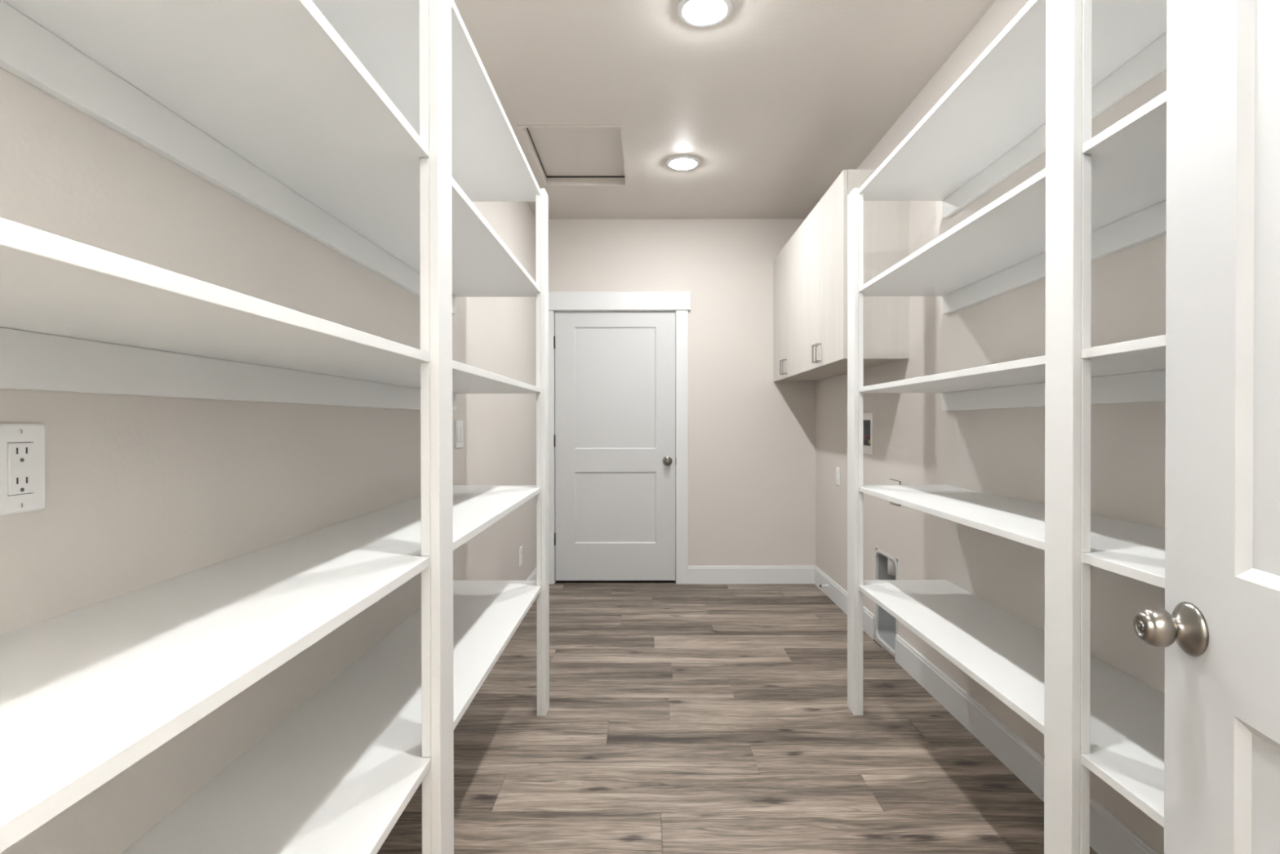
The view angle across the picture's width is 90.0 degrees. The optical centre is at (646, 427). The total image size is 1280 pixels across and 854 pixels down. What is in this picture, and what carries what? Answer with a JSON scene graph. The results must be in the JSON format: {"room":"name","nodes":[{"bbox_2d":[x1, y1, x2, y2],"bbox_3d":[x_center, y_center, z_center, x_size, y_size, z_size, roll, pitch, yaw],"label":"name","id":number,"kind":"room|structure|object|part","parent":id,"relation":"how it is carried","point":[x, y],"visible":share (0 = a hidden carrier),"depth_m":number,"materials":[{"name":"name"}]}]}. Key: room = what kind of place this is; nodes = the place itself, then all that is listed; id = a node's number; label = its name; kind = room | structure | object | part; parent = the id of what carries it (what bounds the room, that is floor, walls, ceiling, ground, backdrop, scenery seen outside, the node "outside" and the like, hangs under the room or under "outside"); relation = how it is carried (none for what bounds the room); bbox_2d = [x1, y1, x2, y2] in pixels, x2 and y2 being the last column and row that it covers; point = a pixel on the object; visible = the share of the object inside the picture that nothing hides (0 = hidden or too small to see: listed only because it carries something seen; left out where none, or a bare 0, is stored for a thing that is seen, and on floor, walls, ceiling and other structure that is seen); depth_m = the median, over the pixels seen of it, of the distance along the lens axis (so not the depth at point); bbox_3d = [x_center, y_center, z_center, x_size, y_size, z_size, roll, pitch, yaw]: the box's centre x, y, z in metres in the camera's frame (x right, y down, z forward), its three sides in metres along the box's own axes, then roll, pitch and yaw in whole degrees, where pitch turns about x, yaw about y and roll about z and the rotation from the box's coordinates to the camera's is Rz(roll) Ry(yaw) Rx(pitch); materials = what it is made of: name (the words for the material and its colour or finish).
{"room":"food storage area","nodes":[
{"label":"food storage area","id":0,"kind":"room"},
{"bbox_2d":[0,67,536,853],"bbox_3d":[-0.880,-0.179,2.559,0.110,2.751,4.760,0,0,0],"label":"wall","id":1,"kind":"structure","parent":0,"point":[141,491],"depth_m":1.19,"materials":[{"name":"paint"}]},
{"bbox_2d":[0,423,45,515],"bbox_3d":[-0.821,0.053,0.838,0.008,0.117,0.072,0,0,0],"label":"wall outlet","id":2,"kind":"object","parent":1,"relation":"attached to","point":[22,446],"visible":1,"depth_m":0.84,"materials":[{"name":"plastic"}]},
{"bbox_2d":[7,442,33,495],"bbox_3d":[-0.821,0.053,0.838,0.008,0.067,0.034,0,0,0],"label":"receptacle","id":3,"kind":"object","parent":2,"relation":"attached to","point":[20,455],"depth_m":0.84,"materials":[{"name":"plastic"}]},
{"bbox_2d":[454,420,462,448],"bbox_3d":[-0.820,0.027,2.810,0.009,0.120,0.104,0,0,0],"label":"light switch","id":4,"kind":"object","parent":1,"relation":"attached to","point":[458,424],"visible":1,"depth_m":2.79,"materials":[{"name":"plastic"}]},
{"bbox_2d":[519,546,522,566],"bbox_3d":[-0.820,0.839,4.185,0.008,0.117,0.072,0,0,0],"label":"wall outlet","id":5,"kind":"object","parent":1,"relation":"attached to","point":[521,547],"visible":1,"depth_m":4.17,"materials":[{"name":"plastic"}]},
{"bbox_2d":[526,567,536,580],"bbox_3d":[-0.816,1.122,2.507,0.014,0.133,4.640,0,0,0],"label":"baseboard","id":6,"kind":"structure","parent":1,"relation":"attached to","point":[532,576],"depth_m":4.59,"materials":[{"name":"paint"}]},
{"bbox_2d":[547,218,815,567],"bbox_3d":[0.225,-0.195,4.879,2.100,2.751,0.120,0,0,0],"label":"wall","id":7,"kind":"structure","parent":0,"point":[752,436],"depth_m":4.82,"materials":[{"name":"paint"}]},
{"bbox_2d":[553,311,675,580],"bbox_3d":[-0.237,0.140,4.811,0.922,2.023,0.099,0,0,0],"label":"door","id":8,"kind":"structure","parent":7,"relation":"in","point":[615,434],"depth_m":4.83,"materials":[{"name":"paint"}]},
{"bbox_3d":[0.158,0.250,4.783,0.053,0.053,0.042,0,0,0],"label":"knob","id":9,"kind":"part","parent":8,"relation":"part of","materials":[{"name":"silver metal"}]},
{"bbox_2d":[548,291,690,583],"bbox_3d":[-0.235,0.077,4.868,1.133,2.193,0.146,0,0,0],"label":"door frame","id":10,"kind":"structure","parent":7,"relation":"attached to","point":[678,302],"depth_m":4.80,"materials":[{"name":"paint"}]},
{"bbox_3d":[-0.739,0.147,4.812,0.089,2.055,0.017,0,0,0],"label":"casing","id":11,"kind":"part","parent":10,"relation":"part of","materials":[{"name":"paint"}]},
{"bbox_3d":[-0.237,-0.951,4.801,1.133,0.137,0.026,0,0,0],"label":"head casing","id":12,"kind":"part","parent":10,"relation":"part of","materials":[{"name":"paint"}]},
{"bbox_3d":[0.269,0.146,4.812,0.089,2.055,0.017,0,0,0],"label":"casing","id":13,"kind":"part","parent":10,"relation":"part of","materials":[{"name":"paint"}]},
{"bbox_2d":[688,565,814,583],"bbox_3d":[0.227,1.107,4.820,2.072,0.133,0.014,0,0,0],"label":"baseboard","id":14,"kind":"structure","parent":7,"relation":"attached to","point":[696,574],"depth_m":4.81,"materials":[{"name":"paint"}]},
{"bbox_2d":[453,0,995,218],"bbox_3d":[0.198,-1.599,1.510,3.800,0.100,6.840,0,0,0],"label":"ceiling","id":15,"kind":"structure","parent":0,"point":[774,100],"depth_m":2.90,"materials":[{"name":"paint"}]},
{"bbox_2d":[516,124,629,186],"bbox_3d":[-0.389,-1.613,3.720,0.557,0.109,0.850,0,0,0],"label":"attic hatch","id":16,"kind":"object","parent":15,"relation":"attached to","point":[561,155],"visible":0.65,"depth_m":3.76,"materials":[{"name":"paint"}]},
{"bbox_3d":[-0.388,-1.622,3.715,0.502,0.016,0.788,0,0,0],"label":"hatch panel","id":17,"kind":"part","parent":16,"relation":"part of","materials":[{"name":"paint"}]},
{"bbox_2d":[666,155,700,170],"bbox_3d":[0.217,-1.551,3.776,0.206,0.025,0.206,0,0,0],"label":"recessed light","id":18,"kind":"object","parent":15,"relation":"in","point":[677,162],"visible":1,"depth_m":3.74,"materials":[{"name":"paint"}]},
{"bbox_2d":[670,159,695,169],"bbox_3d":[0.217,-1.551,3.776,0.149,0.017,0.149,0,0,19],"label":"diffuser","id":19,"kind":"object","parent":18,"relation":"attached to","point":[675,164],"depth_m":3.75,"materials":[{"name":"white plastic"}]},
{"bbox_2d":[676,0,733,26],"bbox_3d":[0.217,-1.542,2.375,0.206,0.025,0.206,0,0,0],"label":"recessed light","id":20,"kind":"object","parent":15,"relation":"in","point":[698,13],"visible":1,"depth_m":2.37,"materials":[{"name":"paint"}]},
{"bbox_2d":[684,0,724,24],"bbox_3d":[0.217,-1.542,2.375,0.149,0.017,0.149,0,0,-19],"label":"diffuser","id":21,"kind":"object","parent":20,"relation":"attached to","point":[696,11],"depth_m":2.36,"materials":[{"name":"white plastic"}]},
{"bbox_2d":[377,580,1097,853],"bbox_3d":[0.202,1.218,1.593,3.800,0.050,6.970,0,0,0],"label":"floor","id":22,"kind":"structure","parent":0,"point":[680,718],"depth_m":2.39,"materials":[{"name":"plastic"}]},
{"bbox_2d":[0,0,549,853],"bbox_3d":[-0.620,0.110,1.451,0.410,2.170,2.541,0,0,0],"label":"shelving unit","id":23,"kind":"object","parent":22,"relation":"on","point":[371,130],"visible":1,"depth_m":1.12,"materials":[{"name":"paint"}]},
{"bbox_3d":[-0.630,-0.142,1.450,0.390,0.029,2.541,0,0,0],"label":"shelf","id":24,"kind":"part","parent":23,"relation":"part of","materials":[{"name":"paint"}]},
{"bbox_3d":[-0.629,0.267,1.452,0.390,0.029,2.541,0,0,0],"label":"shelf","id":25,"kind":"part","parent":23,"relation":"part of","materials":[{"name":"paint"}]},
{"bbox_3d":[-0.630,-0.552,1.447,0.390,0.029,2.541,0,0,0],"label":"shelf","id":26,"kind":"part","parent":23,"relation":"part of","materials":[{"name":"paint"}]},
{"bbox_3d":[-0.629,0.672,1.455,0.390,0.029,2.541,0,0,0],"label":"shelf","id":27,"kind":"part","parent":23,"relation":"part of","materials":[{"name":"paint"}]},
{"bbox_3d":[-0.631,-0.956,1.445,0.390,0.029,2.541,0,0,0],"label":"shelf","id":28,"kind":"part","parent":23,"relation":"part of","materials":[{"name":"paint"}]},
{"bbox_3d":[-0.425,0.111,1.329,0.019,2.170,0.089,0,0,0],"label":"post","id":29,"kind":"part","parent":23,"relation":"part of","materials":[{"name":"paint"}]},
{"bbox_3d":[-0.425,0.102,2.677,0.019,2.170,0.089,0,0,0],"label":"post","id":30,"kind":"part","parent":23,"relation":"part of","materials":[{"name":"paint"}]},
{"bbox_2d":[847,0,1167,853],"bbox_3d":[1.065,0.108,1.451,0.420,2.170,2.541,0,0,0],"label":"shelving unit","id":31,"kind":"object","parent":22,"relation":"on","point":[1038,87],"visible":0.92,"depth_m":1.60,"materials":[{"name":"paint"}]},
{"bbox_3d":[0.864,0.100,2.677,0.019,2.170,0.089,0,0,0],"label":"post","id":32,"kind":"part","parent":31,"relation":"part of","materials":[{"name":"paint"}]},
{"bbox_3d":[1.075,0.259,1.452,0.402,0.019,2.541,0,0,0],"label":"shelf","id":33,"kind":"part","parent":31,"relation":"part of","materials":[{"name":"paint"}]},
{"bbox_3d":[1.075,0.664,1.455,0.402,0.019,2.541,0,0,0],"label":"shelf","id":34,"kind":"part","parent":31,"relation":"part of","materials":[{"name":"paint"}]},
{"bbox_3d":[1.074,-0.150,1.450,0.402,0.019,2.541,0,0,0],"label":"shelf","id":35,"kind":"part","parent":31,"relation":"part of","materials":[{"name":"paint"}]},
{"bbox_3d":[1.073,-0.560,1.447,0.402,0.019,2.541,0,0,0],"label":"shelf","id":36,"kind":"part","parent":31,"relation":"part of","materials":[{"name":"paint"}]},
{"bbox_3d":[1.073,-0.964,1.445,0.402,0.019,2.541,0,0,0],"label":"shelf","id":37,"kind":"part","parent":31,"relation":"part of","materials":[{"name":"paint"}]},
{"bbox_3d":[0.864,0.109,1.329,0.019,2.170,0.089,0,0,0],"label":"post","id":38,"kind":"part","parent":31,"relation":"part of","materials":[{"name":"paint"}]},
{"bbox_2d":[815,0,1166,853],"bbox_3d":[1.355,-0.182,2.559,0.160,2.751,4.760,0,0,0],"label":"wall","id":39,"kind":"structure","parent":0,"point":[999,451],"depth_m":2.36,"materials":[{"name":"paint"}]},
{"bbox_2d":[773,225,846,382],"bbox_3d":[1.098,-0.802,4.388,0.352,0.916,0.853,0,0,0],"label":"upper cabinet","id":40,"kind":"object","parent":39,"relation":"attached to","point":[787,264],"visible":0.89,"depth_m":4.34,"materials":[{"name":"laminate"}]},
{"bbox_3d":[0.966,-0.802,4.602,0.020,0.915,0.425,0,0,0],"label":"cabinet door","id":41,"kind":"part","parent":40,"relation":"part of","materials":[{"name":"laminate"}]},
{"bbox_3d":[0.940,-0.417,4.423,0.034,0.102,0.009,0,0,0],"label":"bar handle","id":42,"kind":"part","parent":40,"relation":"part of","materials":[{"name":"silver metal"}]},
{"bbox_3d":[0.940,-0.417,4.357,0.034,0.102,0.009,0,0,0],"label":"bar handle","id":43,"kind":"part","parent":40,"relation":"part of","materials":[{"name":"silver metal"}]},
{"bbox_3d":[0.966,-0.800,4.175,0.020,0.915,0.425,0,0,0],"label":"cabinet door","id":44,"kind":"part","parent":40,"relation":"part of","materials":[{"name":"laminate"}]},
{"bbox_3d":[1.120,-0.356,4.391,0.285,0.018,0.818,0,0,0],"label":"panel","id":45,"kind":"part","parent":40,"relation":"part of","materials":[{"name":"beige wood"}]},
{"bbox_2d":[835,466,839,485],"bbox_3d":[1.272,0.322,4.252,0.008,0.117,0.072,0,0,0],"label":"wall outlet","id":46,"kind":"object","parent":39,"relation":"attached to","point":[837,469],"visible":1,"depth_m":4.24,"materials":[{"name":"plastic"}]},
{"bbox_2d":[800,169,909,373],"bbox_3d":[1.098,-0.797,3.532,0.352,0.916,0.857,0,0,0],"label":"upper cabinet","id":47,"kind":"object","parent":39,"relation":"attached to","point":[824,232],"visible":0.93,"depth_m":3.12,"materials":[{"name":"laminate"}]},
{"bbox_3d":[0.966,-0.797,3.747,0.020,0.915,0.427,0,0,0],"label":"cabinet door","id":48,"kind":"part","parent":47,"relation":"part of","materials":[{"name":"laminate"}]},
{"bbox_3d":[0.940,-0.412,3.567,0.034,0.102,0.009,0,0,0],"label":"bar handle","id":49,"kind":"part","parent":47,"relation":"part of","materials":[{"name":"silver metal"}]},
{"bbox_3d":[0.940,-0.412,3.502,0.034,0.102,0.009,0,0,0],"label":"bar handle","id":50,"kind":"part","parent":47,"relation":"part of","materials":[{"name":"silver metal"}]},
{"bbox_3d":[0.966,-0.795,3.318,0.020,0.915,0.427,0,0,0],"label":"cabinet door","id":51,"kind":"part","parent":47,"relation":"part of","materials":[{"name":"laminate"}]},
{"bbox_3d":[1.120,-0.351,3.535,0.285,0.018,0.822,0,0,0],"label":"panel","id":52,"kind":"part","parent":47,"relation":"part of","materials":[{"name":"beige wood"}]},
{"bbox_2d":[863,413,873,454],"bbox_3d":[1.315,0.032,3.720,0.091,0.233,0.250,0,0,0],"label":"washer outlet box","id":53,"kind":"object","parent":39,"relation":"attached to","point":[868,417],"visible":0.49,"depth_m":3.70,"materials":[{"name":"plastic"}]},
{"bbox_2d":[875,549,897,654],"bbox_3d":[1.327,0.918,3.407,0.110,0.501,0.317,0,0,0],"label":"dryer vent box","id":54,"kind":"object","parent":39,"relation":"attached to","point":[886,566],"visible":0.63,"depth_m":3.55,"materials":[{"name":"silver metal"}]},
{"bbox_2d":[888,479,900,505],"bbox_3d":[1.272,0.328,3.279,0.008,0.122,0.136,0,0,0],"label":"blank plate","id":55,"kind":"object","parent":39,"relation":"attached to","point":[891,482],"visible":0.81,"depth_m":3.27,"materials":[{"name":"paint"}]},
{"bbox_2d":[813,565,1159,853],"bbox_3d":[1.270,1.119,2.507,0.014,0.133,4.640,0,0,0],"label":"baseboard","id":56,"kind":"structure","parent":39,"relation":"attached to","point":[1108,834],"depth_m":2.34,"materials":[{"name":"paint"}]},
{"bbox_3d":[0.200,-0.166,0.121,3.600,2.751,0.115,0,0,0],"label":"wall","id":57,"kind":"structure","parent":0,"visible":0},
{"bbox_2d":[1133,0,1279,853],"bbox_3d":[0.723,0.171,0.544,0.164,2.031,0.771,0,0,6],"label":"door","id":58,"kind":"structure","parent":57,"relation":"in","point":[1218,628],"depth_m":0.82,"materials":[{"name":"paint"}]},
{"bbox_3d":[0.698,0.273,0.877,0.041,0.053,0.053,0,0,11],"label":"knob","id":59,"kind":"part","parent":58,"relation":"part of","materials":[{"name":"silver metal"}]}
]}

